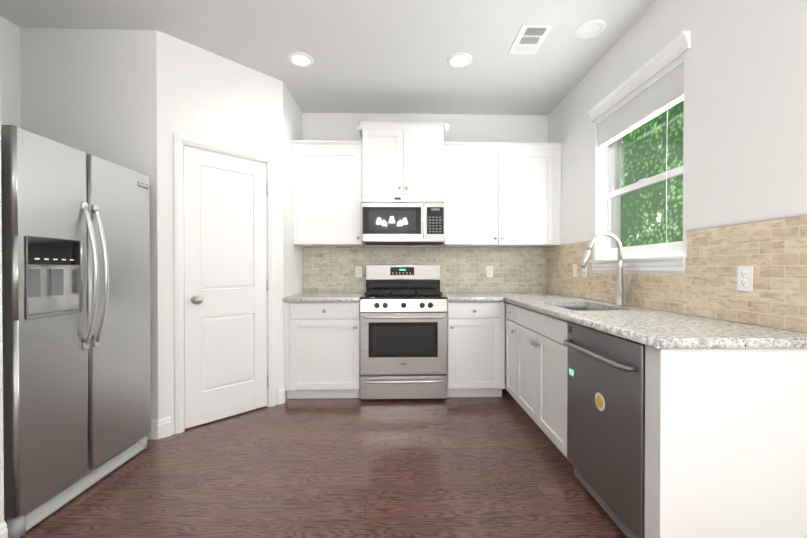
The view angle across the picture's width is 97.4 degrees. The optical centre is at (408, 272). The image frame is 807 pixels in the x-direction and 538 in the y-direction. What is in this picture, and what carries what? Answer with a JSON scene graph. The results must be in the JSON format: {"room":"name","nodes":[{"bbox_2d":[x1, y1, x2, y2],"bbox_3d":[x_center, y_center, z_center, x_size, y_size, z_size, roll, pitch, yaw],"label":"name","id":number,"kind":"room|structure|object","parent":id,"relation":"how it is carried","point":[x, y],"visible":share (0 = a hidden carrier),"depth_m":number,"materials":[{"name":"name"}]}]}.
{"room":"kitchen","nodes":[
{"label":"kitchen","id":0,"kind":"room"},
{"bbox_2d":[0,98,3,522],"bbox_3d":[-2.908,-0.244,1.346,2.515,2.780,0.120,0,0,-1],"label":"wall","id":1,"kind":"structure","parent":0,"point":[1,443],"depth_m":1.44,"materials":[{"name":"white paint"}]},
{"bbox_2d":[0,521,7,537],"bbox_3d":[-1.643,1.080,1.380,0.015,0.130,0.135,0,0,-1],"label":"baseboard","id":2,"kind":"structure","parent":1,"relation":"attached to","point":[3,530],"depth_m":1.44,"materials":[{"name":"white wood"}]},
{"bbox_2d":[0,15,20,127],"bbox_3d":[-2.678,-0.253,2.527,0.120,2.780,2.470,0,0,-1],"label":"wall","id":3,"kind":"structure","parent":0,"point":[10,90],"depth_m":2.33,"materials":[{"name":"white paint"}]},
{"bbox_2d":[20,28,157,419],"bbox_3d":[-2.225,-0.253,2.464,1.021,2.780,0.120,0,0,-1],"label":"wall","id":4,"kind":"structure","parent":0,"point":[93,92],"depth_m":2.40,"materials":[{"name":"white paint"}]},
{"bbox_2d":[146,419,158,439],"bbox_3d":[-2.161,1.073,2.408,0.907,0.130,0.015,0,0,-1],"label":"baseboard","id":5,"kind":"structure","parent":4,"relation":"attached to","point":[152,434],"depth_m":2.41,"materials":[{"name":"white wood"}]},
{"bbox_2d":[156,30,283,434],"bbox_3d":[-1.445,-0.255,2.786,0.120,2.780,0.905,0,1,44],"label":"wall","id":6,"kind":"structure","parent":0,"point":[203,94],"depth_m":2.61,"materials":[{"name":"white paint"}]},
{"bbox_2d":[157,416,170,438],"bbox_3d":[-1.686,1.073,2.444,0.015,0.130,0.076,0,1,44],"label":"baseboard","id":7,"kind":"structure","parent":6,"relation":"attached to","point":[164,427],"depth_m":2.44,"materials":[{"name":"white wood"}]},
{"bbox_2d":[173,133,274,433],"bbox_3d":[-1.434,0.081,2.788,0.137,2.107,0.734,0,1,44],"label":"door frame","id":8,"kind":"structure","parent":6,"relation":"attached to","point":[180,141],"depth_m":2.52,"materials":[{"name":"white wood"}]},
{"bbox_2d":[183,146,268,428],"bbox_3d":[-1.380,0.109,2.745,0.109,2.029,0.614,0,1,44],"label":"pantry door","id":9,"kind":"structure","parent":6,"relation":"in","point":[225,284],"depth_m":2.73,"materials":[{"name":"white wood"}]},
{"bbox_2d":[278,388,284,404],"bbox_3d":[-1.101,1.068,3.059,0.015,0.130,0.061,0,1,44],"label":"baseboard","id":10,"kind":"structure","parent":6,"relation":"attached to","point":[281,396],"depth_m":3.05,"materials":[{"name":"white wood"}]},
{"bbox_2d":[283,83,302,399],"bbox_3d":[-1.157,-0.259,3.376,0.120,2.780,0.610,0,0,-1],"label":"wall","id":11,"kind":"structure","parent":0,"point":[292,252],"depth_m":3.25,"materials":[{"name":"white paint"}]},
{"bbox_2d":[20,389,626,537],"bbox_3d":[-1.202,1.182,0.524,5.884,0.060,6.570,0,0,-1],"label":"floor","id":12,"kind":"structure","parent":0,"point":[476,467],"depth_m":1.93,"materials":[{"name":"brown wood"}]},
{"bbox_2d":[1,125,150,537],"bbox_3d":[-2.049,0.257,1.893,0.899,1.770,0.818,0,0,-1],"label":"fridge","id":13,"kind":"object","parent":12,"relation":"on","point":[76,321],"visible":1,"depth_m":1.74,"materials":[{"name":"grey metal"}]},
{"bbox_2d":[284,302,359,398],"bbox_3d":[-0.766,0.694,3.375,0.658,0.874,0.640,0,0,-1],"label":"base cabinet","id":14,"kind":"object","parent":12,"relation":"on","point":[321,349],"visible":0.98,"depth_m":3.10,"materials":[{"name":"white wood"}]},
{"bbox_2d":[283,293,364,301],"bbox_3d":[-0.765,0.236,3.373,0.659,0.038,0.636,0,0,-1],"label":"countertop","id":15,"kind":"structure","parent":14,"relation":"on","point":[302,297],"depth_m":3.07,"materials":[{"name":"stone"}]},
{"bbox_2d":[360,265,446,399],"bbox_3d":[-0.052,0.528,3.355,0.762,1.205,0.690,0,0,-1],"label":"range","id":16,"kind":"object","parent":12,"relation":"on","point":[403,331],"visible":1,"depth_m":3.08,"materials":[{"name":"grey metal"}]},
{"bbox_2d":[447,301,504,396],"bbox_3d":[0.585,0.693,3.409,0.509,0.874,0.640,0,0,-1],"label":"base cabinet","id":17,"kind":"object","parent":12,"relation":"on","point":[475,349],"visible":0.9,"depth_m":3.13,"materials":[{"name":"white wood"}]},
{"bbox_2d":[442,292,502,301],"bbox_3d":[0.562,0.235,3.407,0.465,0.038,0.636,0,0,-1],"label":"countertop","id":18,"kind":"structure","parent":17,"relation":"on","point":[480,296],"depth_m":3.10,"materials":[{"name":"stone"}]},
{"bbox_2d":[505,302,527,413],"bbox_3d":[1.142,0.694,3.292,0.656,0.874,0.901,0,0,-1],"label":"base cabinet","id":19,"kind":"object","parent":12,"relation":"on","point":[511,323],"visible":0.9,"depth_m":2.99,"materials":[{"name":"white wood"}]},
{"bbox_2d":[499,292,806,348],"bbox_3d":[1.164,0.242,2.491,0.651,0.038,2.497,0,0,-1],"label":"countertop","id":20,"kind":"structure","parent":19,"relation":"on","point":[658,329],"depth_m":1.53,"materials":[{"name":"stone"}]},
{"bbox_2d":[557,306,601,310],"bbox_3d":[1.160,0.368,2.393,0.444,0.210,0.654,0,0,-1],"label":"sink","id":21,"kind":"object","parent":20,"relation":"in","point":[580,308],"visible":0.04,"depth_m":2.70,"materials":[{"name":"silver metal"}]},
{"bbox_2d":[580,232,630,304],"bbox_3d":[1.306,-0.024,2.358,0.300,0.491,0.130,0,0,-1],"label":"faucet","id":22,"kind":"object","parent":20,"relation":"on","point":[621,293],"visible":1,"depth_m":2.38,"materials":[{"name":"silver metal"}]},
{"bbox_2d":[517,306,568,457],"bbox_3d":[1.164,0.701,2.407,0.656,0.874,0.863,0,0,-1],"label":"base cabinet","id":23,"kind":"object","parent":12,"relation":"on","point":[541,374],"visible":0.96,"depth_m":2.31,"materials":[{"name":"white wood"}]},
{"bbox_2d":[563,322,644,537],"bbox_3d":[1.153,0.708,1.666,0.657,0.870,0.605,0,0,-1],"label":"dishwasher","id":24,"kind":"object","parent":12,"relation":"on","point":[606,415],"visible":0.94,"depth_m":1.56,"materials":[{"name":"grey metal"}]},
{"bbox_2d":[644,345,806,537],"bbox_3d":[1.210,0.709,1.312,0.619,0.874,0.097,0,0,-1],"label":"end panel","id":25,"kind":"object","parent":12,"relation":"on","point":[725,443],"visible":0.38,"depth_m":1.28,"materials":[{"name":"white wood"}]},
{"bbox_2d":[0,0,656,114],"bbox_3d":[-1.202,-1.658,0.503,5.884,0.060,6.570,0,0,-1],"label":"ceiling","id":26,"kind":"structure","parent":0,"point":[381,56],"depth_m":2.52,"materials":[{"name":"white paint"}]},
{"bbox_2d":[288,52,313,66],"bbox_3d":[-0.835,-1.638,2.742,0.196,0.012,0.196,0,0,-1],"label":"recessed light","id":27,"kind":"object","parent":26,"relation":"in","point":[300,59],"visible":1,"depth_m":2.73,"materials":[{"name":"white plastic"}]},
{"bbox_2d":[447,52,471,67],"bbox_3d":[0.392,-1.638,2.751,0.196,0.012,0.196,0,0,-1],"label":"recessed light","id":28,"kind":"object","parent":26,"relation":"in","point":[459,60],"visible":1,"depth_m":2.74,"materials":[{"name":"white plastic"}]},
{"bbox_2d":[508,24,553,53],"bbox_3d":[0.851,-1.639,2.503,0.210,0.007,0.321,0,0,-1],"label":"ceiling vent","id":29,"kind":"object","parent":26,"relation":"in","point":[529,38],"visible":1,"depth_m":2.48,"materials":[{"name":"white metal"}]},
{"bbox_2d":[575,19,606,38],"bbox_3d":[1.226,-1.636,2.398,0.196,0.012,0.196,0,0,-1],"label":"recessed light","id":30,"kind":"object","parent":26,"relation":"in","point":[591,29],"visible":1,"depth_m":2.38,"materials":[{"name":"white plastic"}]},
{"bbox_2d":[302,113,547,292],"bbox_3d":[-0.554,-0.262,3.756,4.427,2.780,0.120,0,0,-1],"label":"wall","id":31,"kind":"structure","parent":0,"point":[462,127],"depth_m":3.71,"materials":[{"name":"white paint"}]},
{"bbox_2d":[292,140,365,246],"bbox_3d":[-0.773,-0.746,3.502,0.650,0.972,0.365,0,0,-1],"label":"upper cabinet","id":32,"kind":"object","parent":31,"relation":"attached to","point":[327,193],"visible":1,"depth_m":3.37,"materials":[{"name":"white wood"}]},
{"bbox_2d":[357,121,449,194],"bbox_3d":[-0.059,-1.069,3.508,0.868,0.679,0.385,0,0,-1],"label":"upper cabinet","id":33,"kind":"object","parent":31,"relation":"attached to","point":[399,157],"visible":0.85,"depth_m":3.36,"materials":[{"name":"white wood"}]},
{"bbox_2d":[362,194,443,244],"bbox_3d":[-0.057,-0.502,3.478,0.765,0.448,0.452,0,0,-1],"label":"over-the-range microwave","id":34,"kind":"object","parent":33,"relation":"attached to","point":[402,219],"visible":1,"depth_m":3.30,"materials":[{"name":"grey metal"}]},
{"bbox_2d":[303,247,546,292],"bbox_3d":[0.178,-0.026,3.710,2.562,0.476,0.008,0,0,-1],"label":"backsplash","id":35,"kind":"structure","parent":31,"relation":"attached to","point":[462,269],"depth_m":3.71,"materials":[{"name":"tile"}]},
{"bbox_2d":[355,266,361,276],"bbox_3d":[-0.521,-0.007,3.683,0.070,0.114,0.010,0,0,-1],"label":"electrical outlet","id":36,"kind":"object","parent":35,"relation":"attached to","point":[358,271],"visible":1,"depth_m":3.68,"materials":[{"name":"white plastic"}]},
{"bbox_2d":[486,266,492,276],"bbox_3d":[0.845,-0.007,3.717,0.070,0.114,0.010,0,0,-1],"label":"electrical outlet","id":37,"kind":"object","parent":35,"relation":"attached to","point":[489,271],"visible":1,"depth_m":3.72,"materials":[{"name":"white plastic"}]},
{"bbox_2d":[440,142,562,246],"bbox_3d":[0.897,-0.747,3.544,1.132,0.972,0.365,0,0,-1],"label":"upper cabinet","id":38,"kind":"object","parent":31,"relation":"attached to","point":[502,194],"visible":1,"depth_m":3.41,"materials":[{"name":"white wood"}]},
{"bbox_2d":[548,0,806,332],"bbox_3d":[1.641,-0.238,0.525,0.200,2.780,6.450,0,0,-1],"label":"wall","id":39,"kind":"structure","parent":0,"point":[745,120],"depth_m":1.73,"materials":[{"name":"white paint"}]},
{"bbox_2d":[590,255,686,272],"bbox_3d":[1.512,-0.049,2.385,0.095,0.095,0.940,0,0,-1],"label":"window sill","id":40,"kind":"structure","parent":39,"relation":"attached to","point":[676,263],"depth_m":2.22,"materials":[{"name":"white wood"}]},
{"bbox_2d":[587,30,690,121],"bbox_3d":[1.471,-1.249,2.376,0.046,0.092,0.960,0,0,-1],"label":"trim","id":41,"kind":"structure","parent":39,"relation":"attached to","point":[673,49],"depth_m":2.21,"materials":[{"name":"white wood"}]},
{"bbox_2d":[604,102,683,258],"bbox_3d":[1.594,-0.652,2.383,0.070,1.110,0.870,0,0,-1],"label":"window","id":42,"kind":"structure","parent":39,"relation":"in","point":[612,192],"depth_m":2.54,"materials":[{"name":"white"}]},
{"bbox_2d":[597,54,683,255],"bbox_3d":[1.522,-0.653,2.381,0.065,1.105,0.858,0,0,-1],"label":"window blind","id":43,"kind":"object","parent":42,"relation":"attached to","point":[660,92],"visible":0.92,"depth_m":2.25,"materials":[{"name":"white"}]},
{"bbox_2d":[547,215,806,332],"bbox_3d":[1.485,-0.017,2.499,0.009,0.476,2.477,0,0,-1],"label":"backsplash","id":44,"kind":"structure","parent":39,"relation":"attached to","point":[773,252],"depth_m":1.69,"materials":[{"name":"tile"}]},
{"bbox_2d":[573,264,576,276],"bbox_3d":[1.460,-0.013,3.123,0.010,0.114,0.070,0,0,-1],"label":"light switch","id":45,"kind":"object","parent":44,"relation":"attached to","point":[574,270],"visible":1,"depth_m":3.11,"materials":[{"name":"white plastic"}]},
{"bbox_2d":[582,266,586,277],"bbox_3d":[1.464,-0.011,2.958,0.010,0.114,0.070,0,0,-1],"label":"electrical outlet","id":46,"kind":"object","parent":44,"relation":"attached to","point":[584,272],"visible":0.92,"depth_m":2.95,"materials":[{"name":"white plastic"}]},
{"bbox_2d":[737,266,752,291],"bbox_3d":[1.499,0.029,1.583,0.010,0.114,0.070,0,0,-1],"label":"electrical outlet","id":47,"kind":"object","parent":44,"relation":"attached to","point":[744,278],"visible":1,"depth_m":1.58,"materials":[{"name":"white plastic"}]},
{"label":"outside","id":48,"kind":"structure","parent":0,"visible":0},
{"bbox_2d":[620,100,683,246],"bbox_3d":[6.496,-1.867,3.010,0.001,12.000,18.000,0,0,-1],"label":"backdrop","id":49,"kind":"structure","parent":48,"point":[629,223],"depth_m":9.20,"materials":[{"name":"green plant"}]}
]}

